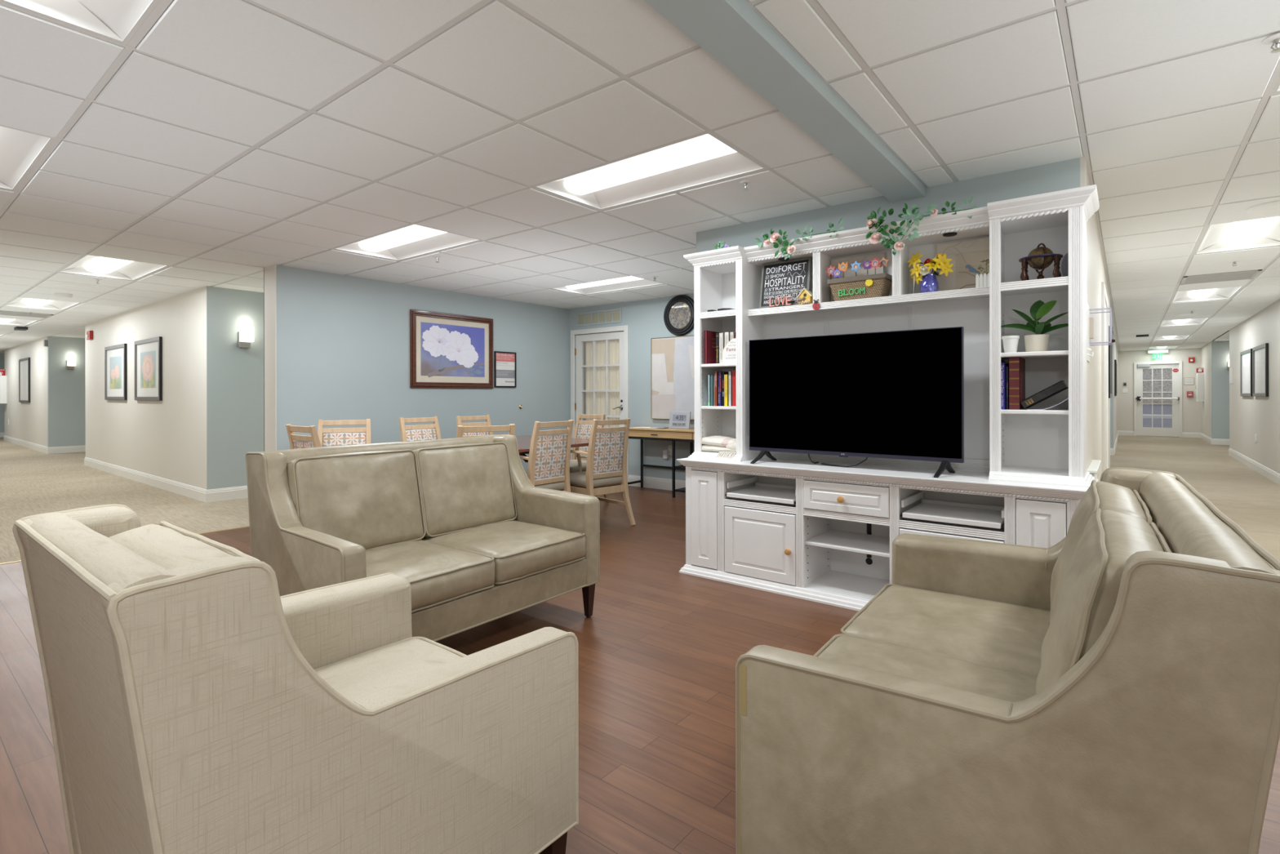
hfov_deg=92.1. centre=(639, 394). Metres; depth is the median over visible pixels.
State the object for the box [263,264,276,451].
wall
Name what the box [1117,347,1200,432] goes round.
wall
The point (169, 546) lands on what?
cushion
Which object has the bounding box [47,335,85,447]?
wall
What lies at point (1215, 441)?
baseboard
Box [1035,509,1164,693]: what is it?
cushion
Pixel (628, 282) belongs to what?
ceiling light
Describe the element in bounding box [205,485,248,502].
baseboard
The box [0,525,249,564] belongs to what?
transition strip
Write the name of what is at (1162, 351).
exit sign
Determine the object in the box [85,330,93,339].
fire alarm strobe
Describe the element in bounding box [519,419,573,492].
dining chair
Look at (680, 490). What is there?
shelf
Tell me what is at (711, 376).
book
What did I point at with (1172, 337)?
ceiling light
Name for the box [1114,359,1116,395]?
framed print
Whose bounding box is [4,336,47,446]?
wall
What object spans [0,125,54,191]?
ceiling light
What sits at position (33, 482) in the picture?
floor
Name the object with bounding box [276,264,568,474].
wall
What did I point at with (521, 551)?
seat cushion
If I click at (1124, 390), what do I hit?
light switch
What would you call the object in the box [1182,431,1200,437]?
baseboard
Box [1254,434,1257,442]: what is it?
wall plate
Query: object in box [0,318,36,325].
ceiling light
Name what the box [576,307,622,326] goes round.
wall vent
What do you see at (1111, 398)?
wall
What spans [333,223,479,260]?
ceiling light
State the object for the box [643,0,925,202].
beam
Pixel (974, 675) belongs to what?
seat cushion
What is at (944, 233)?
puck light
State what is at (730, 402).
book
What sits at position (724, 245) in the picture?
sprig
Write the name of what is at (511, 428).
dining chair
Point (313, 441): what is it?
dining chair
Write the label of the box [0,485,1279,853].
floor
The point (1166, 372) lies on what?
door window
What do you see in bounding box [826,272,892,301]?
wicker basket
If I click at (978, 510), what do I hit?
tray
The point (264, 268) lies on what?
wall
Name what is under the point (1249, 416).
wall
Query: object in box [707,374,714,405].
book
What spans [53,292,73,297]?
smoke detector
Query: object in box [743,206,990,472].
bridge
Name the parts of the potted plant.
pot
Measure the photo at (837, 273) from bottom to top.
0.031 m
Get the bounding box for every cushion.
[108,524,237,569]
[286,450,423,549]
[315,638,462,699]
[365,539,494,609]
[413,442,515,537]
[422,520,586,582]
[817,635,1036,702]
[841,585,1050,674]
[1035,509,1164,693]
[1049,480,1152,623]
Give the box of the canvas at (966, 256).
[937,237,989,291]
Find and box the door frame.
[570,324,628,477]
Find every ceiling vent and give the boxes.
[0,311,53,318]
[1179,269,1262,284]
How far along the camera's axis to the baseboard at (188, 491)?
8.01 m
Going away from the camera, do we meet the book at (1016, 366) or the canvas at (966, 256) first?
the book at (1016, 366)
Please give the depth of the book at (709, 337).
4.18 m
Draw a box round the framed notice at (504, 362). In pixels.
[493,351,516,387]
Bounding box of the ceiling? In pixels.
[0,0,1279,353]
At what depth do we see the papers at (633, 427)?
7.44 m
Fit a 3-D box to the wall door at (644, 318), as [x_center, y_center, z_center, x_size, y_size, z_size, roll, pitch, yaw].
[0.543,-0.078,7.508,3.850,2.500,0.120,0,0,38]
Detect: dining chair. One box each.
[285,423,321,448]
[317,418,371,446]
[398,416,441,441]
[455,414,493,435]
[456,423,515,437]
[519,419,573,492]
[569,413,608,498]
[569,417,635,525]
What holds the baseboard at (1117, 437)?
attached to the wall at (1115, 349)
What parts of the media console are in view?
door, door, plinth moulding, knob, knob, drawer, rope moulding, door, door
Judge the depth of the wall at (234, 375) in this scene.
6.96 m
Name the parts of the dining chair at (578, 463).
leg and stile, seat, armrest, rail, rail, rail, leg and stile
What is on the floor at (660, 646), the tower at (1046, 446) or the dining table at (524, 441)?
the dining table at (524, 441)
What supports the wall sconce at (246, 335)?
attached to the wall at (234, 375)
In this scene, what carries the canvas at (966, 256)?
on the bridge
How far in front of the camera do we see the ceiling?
2.78 m
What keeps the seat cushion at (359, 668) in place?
on the armchair at (195, 706)
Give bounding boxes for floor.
[0,435,1279,568]
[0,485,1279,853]
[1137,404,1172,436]
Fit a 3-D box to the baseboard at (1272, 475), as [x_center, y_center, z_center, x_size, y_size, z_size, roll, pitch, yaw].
[7.784,1.090,7.387,0.016,0.137,11.240,0,0,38]
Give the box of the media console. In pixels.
[676,457,1095,611]
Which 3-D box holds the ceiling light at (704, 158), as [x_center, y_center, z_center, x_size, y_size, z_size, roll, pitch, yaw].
[0.029,-1.263,3.439,1.196,0.109,0.587,0,0,38]
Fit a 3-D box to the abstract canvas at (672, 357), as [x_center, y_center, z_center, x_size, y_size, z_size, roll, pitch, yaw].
[0.546,-0.201,7.406,1.010,1.005,0.036,0,0,38]
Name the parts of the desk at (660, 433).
drawer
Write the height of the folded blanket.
0.142 m
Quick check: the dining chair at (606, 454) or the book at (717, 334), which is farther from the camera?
the dining chair at (606, 454)
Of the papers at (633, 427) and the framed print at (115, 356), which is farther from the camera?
the framed print at (115, 356)
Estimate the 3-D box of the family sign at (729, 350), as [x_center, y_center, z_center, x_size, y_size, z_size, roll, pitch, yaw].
[0.601,-0.288,4.033,0.143,0.165,0.014,0,0,38]
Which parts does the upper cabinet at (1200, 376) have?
door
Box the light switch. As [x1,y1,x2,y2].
[1122,388,1127,392]
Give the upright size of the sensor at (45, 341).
0.130 m
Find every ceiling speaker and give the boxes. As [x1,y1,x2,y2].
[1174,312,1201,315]
[1245,200,1279,213]
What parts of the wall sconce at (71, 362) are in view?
lamp shade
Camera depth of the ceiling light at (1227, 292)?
7.78 m
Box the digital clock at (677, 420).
[668,411,690,429]
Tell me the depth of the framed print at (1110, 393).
6.37 m
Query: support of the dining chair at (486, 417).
on the floor at (660, 646)
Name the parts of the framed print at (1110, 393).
frame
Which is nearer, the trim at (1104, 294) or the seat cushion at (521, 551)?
the seat cushion at (521, 551)
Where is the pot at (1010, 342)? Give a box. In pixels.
[1001,335,1019,352]
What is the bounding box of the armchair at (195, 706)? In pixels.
[12,503,578,853]
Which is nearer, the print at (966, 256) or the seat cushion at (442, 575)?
the seat cushion at (442, 575)
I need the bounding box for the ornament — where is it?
[812,298,819,310]
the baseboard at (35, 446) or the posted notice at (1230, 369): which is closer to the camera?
the posted notice at (1230, 369)
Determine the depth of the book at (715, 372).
4.13 m
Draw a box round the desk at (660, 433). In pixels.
[627,426,694,497]
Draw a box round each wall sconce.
[65,357,75,368]
[236,325,253,347]
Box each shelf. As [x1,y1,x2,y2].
[674,464,685,469]
[674,487,685,492]
[725,475,795,504]
[804,528,889,557]
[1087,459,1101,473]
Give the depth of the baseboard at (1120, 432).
17.27 m
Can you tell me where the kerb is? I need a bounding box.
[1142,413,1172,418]
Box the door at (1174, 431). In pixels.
[1135,363,1179,436]
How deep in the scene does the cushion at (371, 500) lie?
2.81 m
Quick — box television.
[749,326,964,477]
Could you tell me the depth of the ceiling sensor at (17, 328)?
10.77 m
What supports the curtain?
hanging from the door at (580, 339)
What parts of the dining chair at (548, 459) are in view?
armrest, leg and stile, seat, rail, rail, rail, leg and stile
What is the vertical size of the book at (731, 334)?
0.208 m
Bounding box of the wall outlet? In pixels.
[668,444,671,455]
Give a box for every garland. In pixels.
[755,217,844,259]
[865,195,976,255]
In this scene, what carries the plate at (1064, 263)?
on the tower at (1046, 446)
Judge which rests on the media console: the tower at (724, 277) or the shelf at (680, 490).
the tower at (724, 277)
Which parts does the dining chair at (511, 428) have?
leg and stile, rail, rail, leg and stile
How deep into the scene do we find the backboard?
3.20 m
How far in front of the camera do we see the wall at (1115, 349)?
13.76 m
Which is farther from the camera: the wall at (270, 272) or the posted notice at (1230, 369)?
the posted notice at (1230, 369)
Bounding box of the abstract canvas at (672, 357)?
[650,335,694,420]
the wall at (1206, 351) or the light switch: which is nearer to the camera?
the wall at (1206, 351)
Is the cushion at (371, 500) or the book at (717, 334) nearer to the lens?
the cushion at (371, 500)
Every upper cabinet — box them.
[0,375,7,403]
[1195,373,1204,401]
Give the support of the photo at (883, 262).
attached to the pick at (883, 262)
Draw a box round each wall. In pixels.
[0,353,4,432]
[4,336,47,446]
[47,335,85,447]
[84,286,206,489]
[206,285,264,489]
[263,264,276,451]
[263,267,264,431]
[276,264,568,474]
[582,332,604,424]
[696,157,1079,253]
[1080,143,1110,481]
[1110,330,1113,448]
[1113,333,1117,446]
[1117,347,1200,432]
[1200,342,1211,437]
[1211,340,1229,439]
[1229,299,1279,474]
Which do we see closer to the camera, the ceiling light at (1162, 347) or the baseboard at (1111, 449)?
the baseboard at (1111, 449)
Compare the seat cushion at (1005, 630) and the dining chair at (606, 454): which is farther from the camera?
the dining chair at (606, 454)
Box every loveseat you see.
[245,435,599,641]
[735,466,1279,853]
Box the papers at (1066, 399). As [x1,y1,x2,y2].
[1026,397,1068,409]
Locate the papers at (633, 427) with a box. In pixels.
[632,426,658,428]
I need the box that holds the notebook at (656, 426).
[650,426,668,428]
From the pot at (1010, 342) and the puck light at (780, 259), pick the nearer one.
the pot at (1010, 342)
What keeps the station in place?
attached to the wall at (1191, 408)
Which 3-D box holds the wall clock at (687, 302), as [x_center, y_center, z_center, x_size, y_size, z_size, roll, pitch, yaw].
[0.481,-0.958,7.447,0.490,0.490,0.052,0,0,38]
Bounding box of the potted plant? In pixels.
[1000,300,1068,351]
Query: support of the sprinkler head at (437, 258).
attached to the ceiling
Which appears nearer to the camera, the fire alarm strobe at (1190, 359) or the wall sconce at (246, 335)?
the wall sconce at (246, 335)
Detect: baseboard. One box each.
[0,431,4,437]
[3,435,48,453]
[47,444,85,453]
[84,457,205,502]
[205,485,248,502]
[1110,448,1113,455]
[1113,430,1118,455]
[1118,430,1133,435]
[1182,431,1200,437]
[1200,432,1212,444]
[1212,438,1229,444]
[1228,448,1279,485]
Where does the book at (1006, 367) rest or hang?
on the tower at (1046, 446)
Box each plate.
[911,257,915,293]
[1061,252,1068,276]
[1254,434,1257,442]
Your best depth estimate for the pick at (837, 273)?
3.67 m
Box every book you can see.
[703,330,721,364]
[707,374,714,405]
[710,375,713,405]
[713,375,714,405]
[714,371,717,405]
[715,333,719,363]
[717,371,728,405]
[719,333,724,363]
[721,371,728,405]
[724,332,729,346]
[724,374,728,405]
[728,371,732,405]
[729,332,734,340]
[731,370,736,406]
[1000,362,1008,408]
[1005,366,1008,408]
[1008,357,1025,409]
[1020,380,1068,408]
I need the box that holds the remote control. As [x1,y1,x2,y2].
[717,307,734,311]
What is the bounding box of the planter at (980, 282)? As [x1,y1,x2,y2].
[975,258,989,287]
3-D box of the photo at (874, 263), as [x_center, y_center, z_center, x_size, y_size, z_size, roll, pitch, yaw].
[1.350,-0.754,3.544,0.033,0.033,0.002,0,0,38]
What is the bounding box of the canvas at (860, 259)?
[831,252,884,301]
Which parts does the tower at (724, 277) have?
crown moulding, rope moulding, fixed shelf, shelf, shelf, moulding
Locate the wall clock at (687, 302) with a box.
[663,294,693,335]
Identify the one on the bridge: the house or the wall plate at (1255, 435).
the house
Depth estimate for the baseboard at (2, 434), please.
17.45 m
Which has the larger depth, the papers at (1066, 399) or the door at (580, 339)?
the door at (580, 339)
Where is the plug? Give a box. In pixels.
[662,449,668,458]
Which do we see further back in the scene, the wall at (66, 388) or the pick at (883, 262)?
the wall at (66, 388)
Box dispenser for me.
[1088,306,1115,346]
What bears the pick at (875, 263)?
in the wicker basket
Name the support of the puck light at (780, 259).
on the bridge
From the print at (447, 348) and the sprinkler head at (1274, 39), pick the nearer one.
the sprinkler head at (1274, 39)
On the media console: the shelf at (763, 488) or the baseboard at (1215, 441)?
the shelf at (763, 488)
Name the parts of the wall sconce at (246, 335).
lamp shade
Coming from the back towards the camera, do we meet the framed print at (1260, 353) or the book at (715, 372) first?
the framed print at (1260, 353)
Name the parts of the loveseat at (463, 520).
arm and wing, panel, seat rail, arm and wing, leg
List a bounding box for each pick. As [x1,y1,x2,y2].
[825,265,835,292]
[831,267,841,278]
[838,261,848,277]
[850,260,860,275]
[862,259,871,275]
[869,257,880,274]
[878,257,888,272]
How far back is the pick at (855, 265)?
3.62 m
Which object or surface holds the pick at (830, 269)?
in the wicker basket
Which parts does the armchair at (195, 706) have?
panel, arm and wing, leg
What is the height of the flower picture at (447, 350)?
0.856 m
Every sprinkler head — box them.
[433,256,441,262]
[739,179,751,191]
[1229,260,1239,266]
[1262,32,1279,53]
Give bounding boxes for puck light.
[777,257,789,261]
[942,231,956,236]
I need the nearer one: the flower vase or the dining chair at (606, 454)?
the flower vase
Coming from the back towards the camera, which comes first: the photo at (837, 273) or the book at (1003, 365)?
the photo at (837, 273)
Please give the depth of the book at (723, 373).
4.10 m
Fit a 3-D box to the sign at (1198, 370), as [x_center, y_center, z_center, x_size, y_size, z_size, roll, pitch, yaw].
[14.345,-0.624,15.803,0.135,0.122,0.014,0,0,38]
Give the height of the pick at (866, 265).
0.163 m
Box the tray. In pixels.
[900,490,1004,528]
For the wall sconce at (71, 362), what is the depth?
12.63 m
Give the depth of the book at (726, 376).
4.08 m
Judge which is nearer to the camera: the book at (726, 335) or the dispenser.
the dispenser
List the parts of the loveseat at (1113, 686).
arm and wing, panel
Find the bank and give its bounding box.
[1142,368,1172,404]
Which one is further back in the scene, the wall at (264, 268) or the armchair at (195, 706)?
the wall at (264, 268)
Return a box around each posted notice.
[1183,377,1194,384]
[1229,367,1232,383]
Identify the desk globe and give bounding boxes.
[1018,243,1062,280]
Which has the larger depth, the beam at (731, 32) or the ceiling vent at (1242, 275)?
the ceiling vent at (1242, 275)
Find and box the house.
[795,288,813,304]
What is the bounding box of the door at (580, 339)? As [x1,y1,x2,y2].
[574,331,623,432]
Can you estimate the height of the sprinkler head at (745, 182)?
0.045 m
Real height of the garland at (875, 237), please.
0.279 m
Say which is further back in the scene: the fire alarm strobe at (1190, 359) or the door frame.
the fire alarm strobe at (1190, 359)
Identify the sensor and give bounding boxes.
[13,326,27,330]
[43,339,48,346]
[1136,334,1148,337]
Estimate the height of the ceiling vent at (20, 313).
0.006 m
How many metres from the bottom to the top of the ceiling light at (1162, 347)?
0.109 m
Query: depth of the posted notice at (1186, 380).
16.45 m
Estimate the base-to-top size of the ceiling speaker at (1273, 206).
0.020 m
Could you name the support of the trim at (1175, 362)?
attached to the wall at (1191, 408)
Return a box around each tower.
[683,245,763,461]
[986,184,1099,487]
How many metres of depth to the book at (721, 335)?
4.12 m
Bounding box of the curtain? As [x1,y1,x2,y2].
[586,338,619,432]
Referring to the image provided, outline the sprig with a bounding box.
[708,240,730,250]
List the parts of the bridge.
crown moulding, rope moulding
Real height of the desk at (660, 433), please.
0.772 m
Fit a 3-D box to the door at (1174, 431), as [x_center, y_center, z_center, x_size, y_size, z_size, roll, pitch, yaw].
[14.139,0.140,16.864,0.920,1.994,0.155,0,0,38]
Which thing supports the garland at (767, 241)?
hanging from the bridge
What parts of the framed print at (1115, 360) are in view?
frame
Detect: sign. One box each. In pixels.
[0,368,5,375]
[722,337,735,363]
[759,256,812,308]
[1147,349,1168,359]
[1196,368,1203,372]
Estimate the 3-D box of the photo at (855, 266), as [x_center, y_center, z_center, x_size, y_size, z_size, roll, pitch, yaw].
[1.264,-0.752,3.616,0.033,0.033,0.002,0,0,38]
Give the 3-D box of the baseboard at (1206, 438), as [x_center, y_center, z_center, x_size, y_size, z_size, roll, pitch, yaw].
[14.006,1.079,15.270,0.016,0.137,2.675,0,0,38]
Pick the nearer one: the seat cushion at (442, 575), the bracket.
the seat cushion at (442, 575)
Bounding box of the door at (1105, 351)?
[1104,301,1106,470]
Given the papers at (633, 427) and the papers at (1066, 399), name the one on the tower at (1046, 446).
the papers at (1066, 399)
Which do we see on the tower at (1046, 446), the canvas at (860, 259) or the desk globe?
the desk globe
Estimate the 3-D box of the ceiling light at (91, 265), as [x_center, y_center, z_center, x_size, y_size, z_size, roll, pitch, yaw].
[-5.033,-1.254,5.882,1.196,0.109,0.587,0,0,38]
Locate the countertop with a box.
[676,457,1095,499]
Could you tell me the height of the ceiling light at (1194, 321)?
0.109 m
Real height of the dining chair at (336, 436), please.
0.967 m
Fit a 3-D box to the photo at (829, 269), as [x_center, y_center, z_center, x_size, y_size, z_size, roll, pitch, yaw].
[1.149,-0.747,3.717,0.033,0.033,0.002,0,0,38]
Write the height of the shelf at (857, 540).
0.018 m
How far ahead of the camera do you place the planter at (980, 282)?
3.21 m
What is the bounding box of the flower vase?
[906,250,953,293]
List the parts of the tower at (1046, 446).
rope moulding, fixed shelf, shelf, shelf, moulding, crown moulding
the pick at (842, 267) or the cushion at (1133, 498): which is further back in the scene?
the pick at (842, 267)
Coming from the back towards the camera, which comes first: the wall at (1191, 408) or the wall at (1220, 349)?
the wall at (1191, 408)
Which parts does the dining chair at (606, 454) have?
armrest, leg and stile, seat, seat frame, rail, rail, rail, leg and stile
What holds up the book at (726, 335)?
on the tower at (724, 277)
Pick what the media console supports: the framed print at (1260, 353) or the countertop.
the countertop
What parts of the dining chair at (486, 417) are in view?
leg and stile, rail, rail, leg and stile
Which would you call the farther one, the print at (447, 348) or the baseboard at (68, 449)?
the baseboard at (68, 449)
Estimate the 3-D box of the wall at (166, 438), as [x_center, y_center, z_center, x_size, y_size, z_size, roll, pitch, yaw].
[-7.023,-0.065,8.639,5.850,2.500,0.120,0,0,38]
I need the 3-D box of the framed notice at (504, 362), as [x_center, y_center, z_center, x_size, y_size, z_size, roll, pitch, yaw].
[-1.694,-0.315,7.766,0.018,0.446,0.338,0,0,38]
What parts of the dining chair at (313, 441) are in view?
leg and stile, rail, rail, leg and stile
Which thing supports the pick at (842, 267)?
in the wicker basket
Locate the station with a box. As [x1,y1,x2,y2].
[1186,391,1193,397]
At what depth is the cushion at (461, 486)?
3.25 m
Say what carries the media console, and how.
on the floor at (660, 646)
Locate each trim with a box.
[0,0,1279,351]
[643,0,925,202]
[1101,281,1108,472]
[1133,360,1182,437]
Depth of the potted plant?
3.06 m
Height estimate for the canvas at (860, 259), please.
0.292 m
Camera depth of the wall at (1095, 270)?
4.07 m
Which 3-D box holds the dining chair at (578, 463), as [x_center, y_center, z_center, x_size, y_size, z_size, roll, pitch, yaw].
[-0.688,0.696,6.685,0.480,0.967,0.580,0,0,42]
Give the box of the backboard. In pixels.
[1086,301,1093,362]
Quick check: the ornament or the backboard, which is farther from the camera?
the ornament
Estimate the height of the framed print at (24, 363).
1.004 m
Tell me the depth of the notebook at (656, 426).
7.31 m
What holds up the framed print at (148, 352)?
attached to the wall at (166, 438)
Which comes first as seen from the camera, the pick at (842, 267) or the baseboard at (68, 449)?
the pick at (842, 267)
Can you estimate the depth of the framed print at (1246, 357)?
10.06 m
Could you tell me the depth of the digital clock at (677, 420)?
7.19 m
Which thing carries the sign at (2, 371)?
attached to the wall at (28, 421)
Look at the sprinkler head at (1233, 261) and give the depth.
5.58 m
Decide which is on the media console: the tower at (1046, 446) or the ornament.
the tower at (1046, 446)
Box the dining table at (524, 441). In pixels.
[515,435,589,462]
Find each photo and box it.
[827,267,833,273]
[834,270,839,275]
[853,263,858,269]
[871,260,877,266]
[880,259,886,265]
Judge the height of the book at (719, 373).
0.230 m
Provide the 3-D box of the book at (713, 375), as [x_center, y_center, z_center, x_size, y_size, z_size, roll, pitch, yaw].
[0.549,-0.027,4.208,0.010,0.206,0.160,0,0,38]
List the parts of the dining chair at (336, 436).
leg and stile, rail, rail, leg and stile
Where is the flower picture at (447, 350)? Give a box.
[409,309,493,388]
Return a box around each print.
[18,357,30,402]
[104,343,127,399]
[134,336,162,400]
[420,321,484,377]
[949,241,989,289]
[1108,325,1112,398]
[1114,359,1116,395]
[1240,348,1253,396]
[1252,342,1268,396]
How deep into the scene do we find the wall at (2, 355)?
17.47 m
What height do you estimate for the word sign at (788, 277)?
0.303 m
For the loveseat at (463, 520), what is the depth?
2.83 m
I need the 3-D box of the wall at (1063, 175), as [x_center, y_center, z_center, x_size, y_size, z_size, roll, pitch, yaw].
[1.361,-0.080,3.895,2.320,2.500,0.100,0,0,38]
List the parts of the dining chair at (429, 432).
leg and stile, rail, rail, leg and stile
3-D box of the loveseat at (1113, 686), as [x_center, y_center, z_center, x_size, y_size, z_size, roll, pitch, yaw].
[0.938,0.705,1.622,0.860,0.932,1.380,0,0,36]
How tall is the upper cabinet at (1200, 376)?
0.720 m
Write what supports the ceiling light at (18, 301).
attached to the ceiling
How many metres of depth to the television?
3.50 m
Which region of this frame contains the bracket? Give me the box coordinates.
[1087,459,1101,481]
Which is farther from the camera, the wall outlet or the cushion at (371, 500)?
the wall outlet
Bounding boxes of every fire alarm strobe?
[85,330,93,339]
[1188,356,1194,362]
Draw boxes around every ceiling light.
[0,0,160,44]
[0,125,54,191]
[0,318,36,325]
[3,297,79,310]
[58,254,168,280]
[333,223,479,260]
[533,132,766,209]
[551,275,665,294]
[1148,346,1177,349]
[1152,334,1190,340]
[1159,317,1208,326]
[1170,286,1242,302]
[1194,216,1279,254]
[1271,76,1279,93]
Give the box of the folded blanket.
[701,435,736,459]

